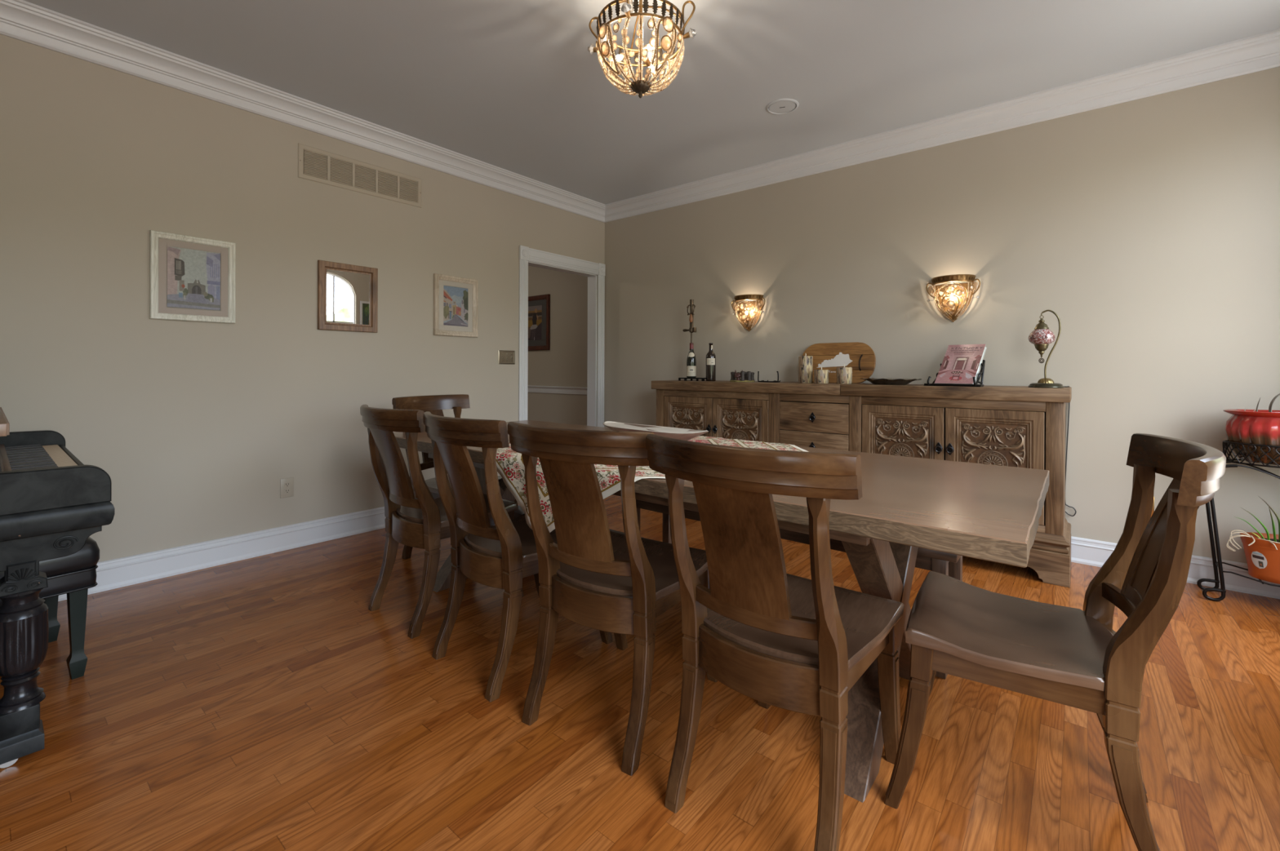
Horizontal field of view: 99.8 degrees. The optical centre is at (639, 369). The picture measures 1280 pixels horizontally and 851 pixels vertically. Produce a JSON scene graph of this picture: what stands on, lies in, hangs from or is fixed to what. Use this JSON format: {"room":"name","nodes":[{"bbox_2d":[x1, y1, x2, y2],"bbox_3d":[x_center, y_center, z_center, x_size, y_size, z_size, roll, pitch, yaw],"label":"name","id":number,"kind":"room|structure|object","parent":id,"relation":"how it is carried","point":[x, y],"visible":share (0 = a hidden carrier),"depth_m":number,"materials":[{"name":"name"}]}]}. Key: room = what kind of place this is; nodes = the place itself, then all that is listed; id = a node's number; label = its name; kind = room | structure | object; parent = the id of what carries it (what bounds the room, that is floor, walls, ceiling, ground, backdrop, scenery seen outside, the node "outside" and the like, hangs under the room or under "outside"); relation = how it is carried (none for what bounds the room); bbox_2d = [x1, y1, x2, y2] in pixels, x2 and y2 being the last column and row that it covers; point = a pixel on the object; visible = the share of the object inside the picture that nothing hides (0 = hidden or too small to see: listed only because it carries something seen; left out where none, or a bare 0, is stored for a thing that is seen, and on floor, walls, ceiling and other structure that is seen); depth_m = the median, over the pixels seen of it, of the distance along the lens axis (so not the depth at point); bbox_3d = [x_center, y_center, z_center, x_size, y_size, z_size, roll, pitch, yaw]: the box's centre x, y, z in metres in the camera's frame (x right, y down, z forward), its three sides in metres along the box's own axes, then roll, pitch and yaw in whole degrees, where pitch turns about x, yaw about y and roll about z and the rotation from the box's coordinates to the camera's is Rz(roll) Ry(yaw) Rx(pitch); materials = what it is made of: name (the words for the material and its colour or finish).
{"room":"dining room","nodes":[
{"label":"dining room","id":0,"kind":"room"},
{"bbox_2d":[0,34,604,562],"bbox_3d":[-2.336,-0.274,3.159,0.110,2.740,7.100,0,0,39],"label":"wall","id":1,"kind":"structure","parent":0,"point":[195,428],"depth_m":3.01,"materials":[{"name":"paint"}]},
{"bbox_2d":[149,230,235,324],"bbox_3d":[-2.430,-0.494,2.938,0.023,0.460,0.365,0,0,39],"label":"framed picture","id":2,"kind":"object","parent":1,"relation":"attached to","point":[193,276],"visible":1,"depth_m":2.93,"materials":[{"name":"beige"}]},
{"bbox_2d":[167,246,220,310],"bbox_3d":[-2.434,-0.494,2.942,0.001,0.322,0.228,0,0,39],"label":"art print","id":3,"kind":"object","parent":2,"relation":"attached to","point":[193,276],"depth_m":2.94},
{"bbox_2d":[57,506,386,601],"bbox_3d":[-2.789,1.023,2.505,0.024,0.143,5.519,0,0,39],"label":"baseboard","id":4,"kind":"structure","parent":1,"relation":"attached to","point":[113,574],"depth_m":3.05,"materials":[{"name":"white paint"}]},
{"bbox_2d":[280,477,293,498],"bbox_3d":[-2.156,0.723,3.291,0.008,0.117,0.073,0,0,39],"label":"wall outlet","id":5,"kind":"object","parent":1,"relation":"attached to","point":[286,485],"visible":1,"depth_m":3.29,"materials":[{"name":"beige plastic"}]},
{"bbox_2d":[284,482,290,487],"bbox_3d":[-2.154,0.703,3.289,0.003,0.027,0.035,0,0,39],"label":"receptacle","id":6,"kind":"object","parent":5,"relation":"attached to","point":[286,484],"depth_m":3.29,"materials":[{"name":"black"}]},
{"bbox_2d":[284,488,290,493],"bbox_3d":[-2.154,0.742,3.289,0.003,0.027,0.035,0,0,39],"label":"receptacle","id":7,"kind":"object","parent":5,"relation":"attached to","point":[286,491],"depth_m":3.29,"materials":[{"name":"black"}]},
{"bbox_2d":[0,0,605,222],"bbox_3d":[-2.406,-1.574,2.897,0.106,0.141,6.600,0,0,39],"label":"trim","id":8,"kind":"structure","parent":1,"relation":"attached to","point":[23,20],"depth_m":3.08,"materials":[{"name":"white paint"}]},
{"bbox_2d":[317,260,377,333],"bbox_3d":[-1.924,-0.474,3.558,0.023,0.440,0.370,0,0,39],"label":"wall mirror","id":9,"kind":"object","parent":1,"relation":"attached to","point":[348,294],"visible":1,"depth_m":3.55,"materials":[{"name":"brown wood"}]},
{"bbox_2d":[326,269,369,324],"bbox_3d":[-1.929,-0.474,3.562,0.005,0.340,0.270,0,0,39],"label":"mirror glass","id":10,"kind":"object","parent":9,"relation":"attached to","point":[348,291],"depth_m":3.56,"materials":[{"name":"silver mirror"}]},
{"bbox_2d":[297,142,422,208],"bbox_3d":[-1.859,-1.296,3.644,0.009,0.212,0.806,0,0,39],"label":"air vent","id":11,"kind":"object","parent":1,"relation":"in","point":[314,164],"visible":1,"depth_m":3.60,"materials":[{"name":"beige metal"}]},
{"bbox_2d":[433,273,478,337],"bbox_3d":[-1.421,-0.489,4.170,0.027,0.460,0.371,0,0,39],"label":"framed picture","id":12,"kind":"object","parent":1,"relation":"attached to","point":[455,309],"visible":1,"depth_m":4.17,"materials":[{"name":"beige"}]},
{"bbox_2d":[443,285,468,326],"bbox_3d":[-1.425,-0.489,4.177,0.001,0.302,0.241,0,0,39],"label":"art print","id":13,"kind":"object","parent":12,"relation":"attached to","point":[455,300],"depth_m":4.17},
{"bbox_2d":[497,350,515,364],"bbox_3d":[-1.121,-0.103,4.546,0.018,0.116,0.170,0,0,39],"label":"switch plate","id":14,"kind":"object","parent":1,"relation":"attached to","point":[504,357],"visible":1,"depth_m":4.54,"materials":[{"name":"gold metal"}]},
{"bbox_2d":[518,245,605,427],"bbox_3d":[-0.745,0.016,5.090,0.148,2.172,1.070,0,0,39],"label":"door frame","id":15,"kind":"structure","parent":1,"relation":"in","point":[595,397],"depth_m":5.30,"materials":[{"name":"white paint"}]},
{"bbox_2d":[527,265,587,426],"bbox_3d":[-1.254,-0.270,6.924,3.200,2.740,0.100,0,0,39],"label":"wall","id":16,"kind":"structure","parent":0,"point":[566,363],"depth_m":6.62,"materials":[{"name":"paint"}]},
{"bbox_2d":[528,293,550,351],"bbox_3d":[-1.372,-0.597,6.937,0.600,0.700,0.030,0,0,39],"label":"framed picture","id":17,"kind":"object","parent":16,"relation":"attached to","point":[539,317],"visible":0.73,"depth_m":6.87,"materials":[{"name":"brown wood"}]},
{"bbox_2d":[528,305,542,340],"bbox_3d":[-1.366,-0.597,6.944,0.300,0.440,0.001,0,0,39],"label":"art print","id":18,"kind":"object","parent":17,"relation":"attached to","point":[535,313],"depth_m":6.93},
{"bbox_2d":[528,385,586,395],"bbox_3d":[-1.339,0.253,6.910,3.090,0.094,0.026,0,0,39],"label":"trim","id":19,"kind":"structure","parent":16,"relation":"attached to","point":[531,388],"depth_m":6.64,"materials":[{"name":"white paint"}]},
{"bbox_2d":[0,494,1279,850],"bbox_3d":[-1.514,1.129,2.741,8.100,0.060,7.700,0,0,39],"label":"floor","id":20,"kind":"structure","parent":0,"point":[258,704],"depth_m":1.61,"materials":[{"name":"brown wood"}]},
{"bbox_2d":[0,537,99,679],"bbox_3d":[-2.272,0.839,1.935,0.560,0.515,0.380,0,0,34],"label":"piano bench","id":21,"kind":"object","parent":20,"relation":"on","point":[73,575],"visible":0.34,"depth_m":1.91,"materials":[{"name":"black wood"}]},
{"bbox_2d":[0,537,99,578],"bbox_3d":[-2.272,0.647,1.935,0.560,0.126,0.380,0,0,34],"label":"cushion","id":22,"kind":"object","parent":21,"relation":"on","point":[83,562],"depth_m":1.88,"materials":[{"name":"black leather"}]},
{"bbox_2d":[0,407,115,768],"bbox_3d":[-2.370,0.458,1.801,1.480,1.275,0.718,0,0,39],"label":"upright piano","id":23,"kind":"object","parent":20,"relation":"on","point":[51,502],"visible":1,"depth_m":1.51,"materials":[{"name":"black paint"}]},
{"bbox_2d":[360,404,524,639],"bbox_3d":[-0.934,0.632,2.515,0.528,0.938,0.640,0,0,41],"label":"dining chair","id":24,"kind":"object","parent":20,"relation":"on","point":[421,522],"visible":0.75,"depth_m":2.30,"materials":[{"name":"brown wood"}]},
{"bbox_2d":[391,394,517,559],"bbox_3d":[-1.076,0.631,3.186,0.640,0.938,0.528,0,0,32],"label":"dining chair","id":25,"kind":"object","parent":20,"relation":"on","point":[434,404],"visible":0.14,"depth_m":3.28,"materials":[{"name":"brown wood"}]},
{"bbox_2d":[422,411,613,702],"bbox_3d":[-0.483,0.633,2.098,0.528,0.938,0.640,0,0,43],"label":"dining chair","id":26,"kind":"object","parent":20,"relation":"on","point":[499,556],"visible":0.75,"depth_m":1.89,"materials":[{"name":"brown wood"}]},
{"bbox_2d":[506,421,717,776],"bbox_3d":[-0.067,0.635,1.773,0.528,0.938,0.640,0,0,33],"label":"dining chair","id":27,"kind":"object","parent":20,"relation":"on","point":[596,577],"visible":0.87,"depth_m":1.57,"materials":[{"name":"brown wood"}]},
{"bbox_2d":[393,420,1048,803],"bbox_3d":[0.009,0.725,2.365,2.815,0.760,1.026,0,0,39],"label":"dining table","id":28,"kind":"object","parent":20,"relation":"on","point":[988,513],"visible":0.51,"depth_m":1.49,"materials":[{"name":"brown wood"}]},
{"bbox_2d":[495,430,808,533],"bbox_3d":[0.031,0.483,2.344,1.368,0.286,1.327,0,0,0],"label":"table runner","id":29,"kind":"object","parent":28,"relation":"on","point":[509,463],"visible":0.17,"depth_m":2.05,"materials":[{"name":"fabric"}]},
{"bbox_2d":[602,421,707,440],"bbox_3d":[0.059,0.304,2.576,0.636,0.073,0.188,0,0,42],"label":"dough bowl","id":30,"kind":"object","parent":29,"relation":"on","point":[684,434],"visible":0.62,"depth_m":2.52,"materials":[{"name":"wood"}]},
{"bbox_2d":[645,434,904,850],"bbox_3d":[0.373,0.637,1.414,0.528,0.938,0.640,0,0,39],"label":"dining chair","id":31,"kind":"object","parent":20,"relation":"on","point":[773,637],"visible":0.98,"depth_m":1.23,"materials":[{"name":"brown wood"}]},
{"bbox_2d":[635,499,962,679],"bbox_3d":[0.629,0.876,2.534,1.560,0.462,0.370,0,0,39],"label":"bench","id":32,"kind":"object","parent":20,"relation":"on","point":[950,565],"visible":0.12,"depth_m":2.18,"materials":[{"name":"brown wood"}]},
{"bbox_2d":[651,380,1071,588],"bbox_3d":[1.295,0.603,3.793,2.718,1.012,0.496,0,0,39],"label":"sideboard","id":33,"kind":"object","parent":20,"relation":"on","point":[1009,426],"visible":0.5,"depth_m":3.24,"materials":[{"name":"brown wood"}]},
{"bbox_2d":[678,299,706,381],"bbox_3d":[0.455,-0.246,4.494,0.248,0.680,0.110,0,0,39],"label":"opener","id":34,"kind":"object","parent":33,"relation":"on","point":[691,329],"visible":0.98,"depth_m":4.49,"materials":[{"name":"black metal"}]},
{"bbox_2d":[686,342,696,377],"bbox_3d":[0.431,-0.078,4.506,0.081,0.290,0.081,0,0,39],"label":"wine bottle","id":35,"kind":"object","parent":34,"relation":"on","point":[691,361],"visible":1,"depth_m":4.48,"materials":[{"name":"black glass"}]},
{"bbox_2d":[706,342,715,381],"bbox_3d":[0.578,-0.061,4.393,0.082,0.310,0.082,0,0,39],"label":"wine bottle","id":36,"kind":"object","parent":33,"relation":"on","point":[710,357],"visible":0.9,"depth_m":4.36,"materials":[{"name":"brown glass"}]},
{"bbox_2d":[729,369,755,382],"bbox_3d":[0.789,0.049,4.169,0.190,0.092,0.195,0,0,39],"label":"ornament","id":37,"kind":"object","parent":33,"relation":"on","point":[748,376],"visible":0.99,"depth_m":4.11,"materials":[{"name":"grey metal"}]},
{"bbox_2d":[757,371,780,382],"bbox_3d":[0.990,0.053,4.068,0.171,0.084,0.107,0,0,39],"label":"plate stand","id":38,"kind":"object","parent":33,"relation":"on","point":[774,381],"visible":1,"depth_m":4.03,"materials":[{"name":"black metal"}]},
{"bbox_2d":[798,354,813,383],"bbox_3d":[1.183,-0.011,3.847,0.098,0.214,0.098,0,0,39],"label":"pillar candle","id":39,"kind":"object","parent":33,"relation":"on","point":[805,363],"visible":0.99,"depth_m":3.81,"materials":[{"name":"wax"}]},
{"bbox_2d":[813,366,828,383],"bbox_3d":[1.262,0.038,3.744,0.098,0.117,0.098,0,0,39],"label":"pillar candle","id":40,"kind":"object","parent":33,"relation":"on","point":[820,376],"visible":0.94,"depth_m":3.70,"materials":[{"name":"wax"}]},
{"bbox_2d":[802,342,875,383],"bbox_3d":[1.443,-0.050,3.949,0.540,0.297,0.080,0,0,39],"label":"wooden board","id":41,"kind":"object","parent":33,"relation":"on","point":[860,357],"visible":0.8,"depth_m":3.92,"materials":[{"name":"brown wood"}]},
{"bbox_2d":[836,364,852,384],"bbox_3d":[1.391,0.030,3.664,0.100,0.134,0.100,0,0,39],"label":"pillar candle","id":42,"kind":"object","parent":33,"relation":"on","point":[844,375],"visible":0.99,"depth_m":3.62,"materials":[{"name":"wax"}]},
{"bbox_2d":[860,377,921,385],"bbox_3d":[1.622,0.077,3.509,0.379,0.042,0.219,0,0,39],"label":"dish","id":43,"kind":"object","parent":33,"relation":"on","point":[888,381],"visible":0.99,"depth_m":3.44,"materials":[{"name":"grey metal"}]},
{"bbox_2d":[924,360,985,386],"bbox_3d":[1.913,0.019,3.244,0.250,0.158,0.304,0,0,-43],"label":"easel","id":44,"kind":"object","parent":33,"relation":"on","point":[980,374],"visible":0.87,"depth_m":3.19,"materials":[{"name":"black metal"}]},
{"bbox_2d":[934,344,986,384],"bbox_3d":[1.956,-0.026,3.284,0.269,0.261,0.206,0,0,-43],"label":"book","id":45,"kind":"object","parent":44,"relation":"on","point":[961,363],"visible":1,"depth_m":3.27,"materials":[{"name":"pink paper"}]},
{"bbox_2d":[1027,310,1076,516],"bbox_3d":[2.337,0.285,3.058,0.365,1.234,0.162,0,0,-38],"label":"lamp","id":46,"kind":"object","parent":33,"relation":"on","point":[1042,336],"visible":0.98,"depth_m":2.98,"materials":[{"name":"gold metal"}]},
{"bbox_2d":[884,433,1226,850],"bbox_3d":[1.008,0.639,1.369,0.640,0.938,0.528,0,0,34],"label":"dining chair","id":47,"kind":"object","parent":20,"relation":"on","point":[1068,656],"visible":1,"depth_m":1.28,"materials":[{"name":"brown wood"}]},
{"bbox_2d":[1196,440,1279,601],"bbox_3d":[3.023,0.732,2.476,0.628,0.769,0.244,0,0,39],"label":"plant stand","id":48,"kind":"object","parent":20,"relation":"on","point":[1219,563],"visible":0.66,"depth_m":2.58,"materials":[{"name":"black metal"}]},
{"bbox_2d":[1222,393,1279,465],"bbox_3d":[3.025,0.260,2.477,0.472,0.357,0.245,0,0,39],"label":"planter","id":49,"kind":"object","parent":48,"relation":"on","point":[1256,427],"visible":0.95,"depth_m":2.51,"materials":[{"name":"red ceramic"}]},
{"bbox_2d":[1222,440,1279,448],"bbox_3d":[3.025,0.351,2.477,0.472,0.008,0.244,0,0,39],"label":"tray","id":50,"kind":"object","parent":48,"relation":"on","point":[1224,442],"depth_m":2.53,"materials":[{"name":"black metal"}]},
{"bbox_2d":[1226,458,1279,468],"bbox_3d":[3.025,0.443,2.477,0.464,0.008,0.236,0,0,39],"label":"tray","id":51,"kind":"object","parent":48,"relation":"on","point":[1228,461],"depth_m":2.53,"materials":[{"name":"black metal"}]},
{"bbox_2d":[1226,497,1279,584],"bbox_3d":[3.017,0.789,2.479,0.450,0.387,0.203,0,0,39],"label":"planter","id":52,"kind":"object","parent":48,"relation":"on","point":[1262,550],"visible":1,"depth_m":2.51,"materials":[{"name":"ceramic"}]},
{"bbox_2d":[1252,554,1264,559],"bbox_3d":[2.889,0.877,2.517,0.003,0.014,0.040,0,0,-16],"label":"print","id":53,"kind":"object","parent":52,"relation":"on","point":[1255,557],"depth_m":2.52,"materials":[{"name":"grey"}]},
{"bbox_2d":[1257,560,1263,568],"bbox_3d":[2.894,0.907,2.509,0.015,0.026,0.009,0,0,39],"label":"print","id":54,"kind":"object","parent":52,"relation":"attached to","point":[1260,563],"depth_m":2.51,"materials":[{"name":"grey"}]},
{"bbox_2d":[23,0,1279,204],"bbox_3d":[-1.504,-1.667,2.741,8.100,0.067,7.700,0,0,39],"label":"ceiling","id":55,"kind":"structure","parent":0,"point":[517,86],"depth_m":2.86,"materials":[{"name":"paint"}]},
{"bbox_2d":[587,0,696,97],"bbox_3d":[0.003,-1.385,2.246,0.382,0.501,0.382,0,0,-26],"label":"chandelier","id":56,"kind":"object","parent":55,"relation":"hanging from","point":[641,86],"visible":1,"depth_m":2.15,"materials":[{"name":"brown metal"}]},
{"bbox_2d":[624,11,630,18],"bbox_3d":[-0.048,-1.364,2.062,0.022,0.024,0.034,0,0,10],"label":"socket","id":57,"kind":"object","parent":56,"relation":"attached to","point":[627,15],"depth_m":2.06,"materials":[{"name":"brown metal"}]},
{"bbox_2d":[624,50,639,58],"bbox_3d":[-0.035,-1.314,2.246,0.077,0.035,0.024,0,0,1],"label":"bulb","id":58,"kind":"object","parent":56,"relation":"attached to","point":[637,51],"depth_m":2.24,"materials":[{"name":"yellow glass"}]},
{"bbox_2d":[640,44,650,51],"bbox_3d":[0.021,-1.314,2.213,0.024,0.035,0.077,0,0,-29],"label":"bulb","id":59,"kind":"object","parent":56,"relation":"attached to","point":[647,47],"depth_m":2.18,"materials":[{"name":"white glass"}]},
{"bbox_2d":[643,55,650,66],"bbox_3d":[0.022,-1.314,2.278,0.024,0.035,0.077,0,0,31],"label":"bulb","id":60,"kind":"object","parent":56,"relation":"attached to","point":[648,61],"depth_m":2.29,"materials":[{"name":"glass"}]},
{"bbox_2d":[682,31,689,39],"bbox_3d":[0.187,-1.363,2.195,0.034,0.024,0.022,0,0,10],"label":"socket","id":61,"kind":"object","parent":56,"relation":"attached to","point":[686,35],"depth_m":2.19,"materials":[{"name":"brown metal"}]},
{"bbox_2d":[604,66,1279,564],"bbox_3d":[1.565,-0.260,3.974,4.900,2.740,0.100,0,0,39],"label":"wall","id":62,"kind":"structure","parent":0,"point":[1149,226],"depth_m":3.19,"materials":[{"name":"paint"}]},
{"bbox_2d":[731,294,764,331],"bbox_3d":[0.865,-0.460,4.397,0.311,0.292,0.137,0,0,39],"label":"wall sconce","id":63,"kind":"object","parent":62,"relation":"attached to","point":[749,313],"visible":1,"depth_m":4.37,"materials":[{"name":"brown metal"}]},
{"bbox_2d":[604,28,1279,222],"bbox_3d":[1.466,-1.560,3.926,4.800,0.141,0.106,0,0,39],"label":"trim","id":64,"kind":"structure","parent":62,"relation":"attached to","point":[1259,52],"depth_m":3.31,"materials":[{"name":"white paint"}]},
{"bbox_2d":[925,274,980,322],"bbox_3d":[2.004,-0.456,3.465,0.311,0.292,0.137,0,0,39],"label":"wall sconce","id":65,"kind":"object","parent":62,"relation":"attached to","point":[952,301],"visible":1,"depth_m":3.45,"materials":[{"name":"brown metal"}]},
{"bbox_2d":[1151,497,1154,516],"bbox_3d":[2.751,0.744,2.933,0.073,0.117,0.008,0,0,39],"label":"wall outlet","id":66,"kind":"object","parent":62,"relation":"attached to","point":[1153,510],"visible":0.05,"depth_m":2.91,"materials":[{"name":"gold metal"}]},
{"bbox_2d":[1071,536,1279,599],"bbox_3d":[1.483,1.038,3.958,4.800,0.143,0.024,0,0,39],"label":"baseboard","id":67,"kind":"structure","parent":62,"relation":"attached to","point":[1093,553],"depth_m":2.78,"materials":[{"name":"white paint"}]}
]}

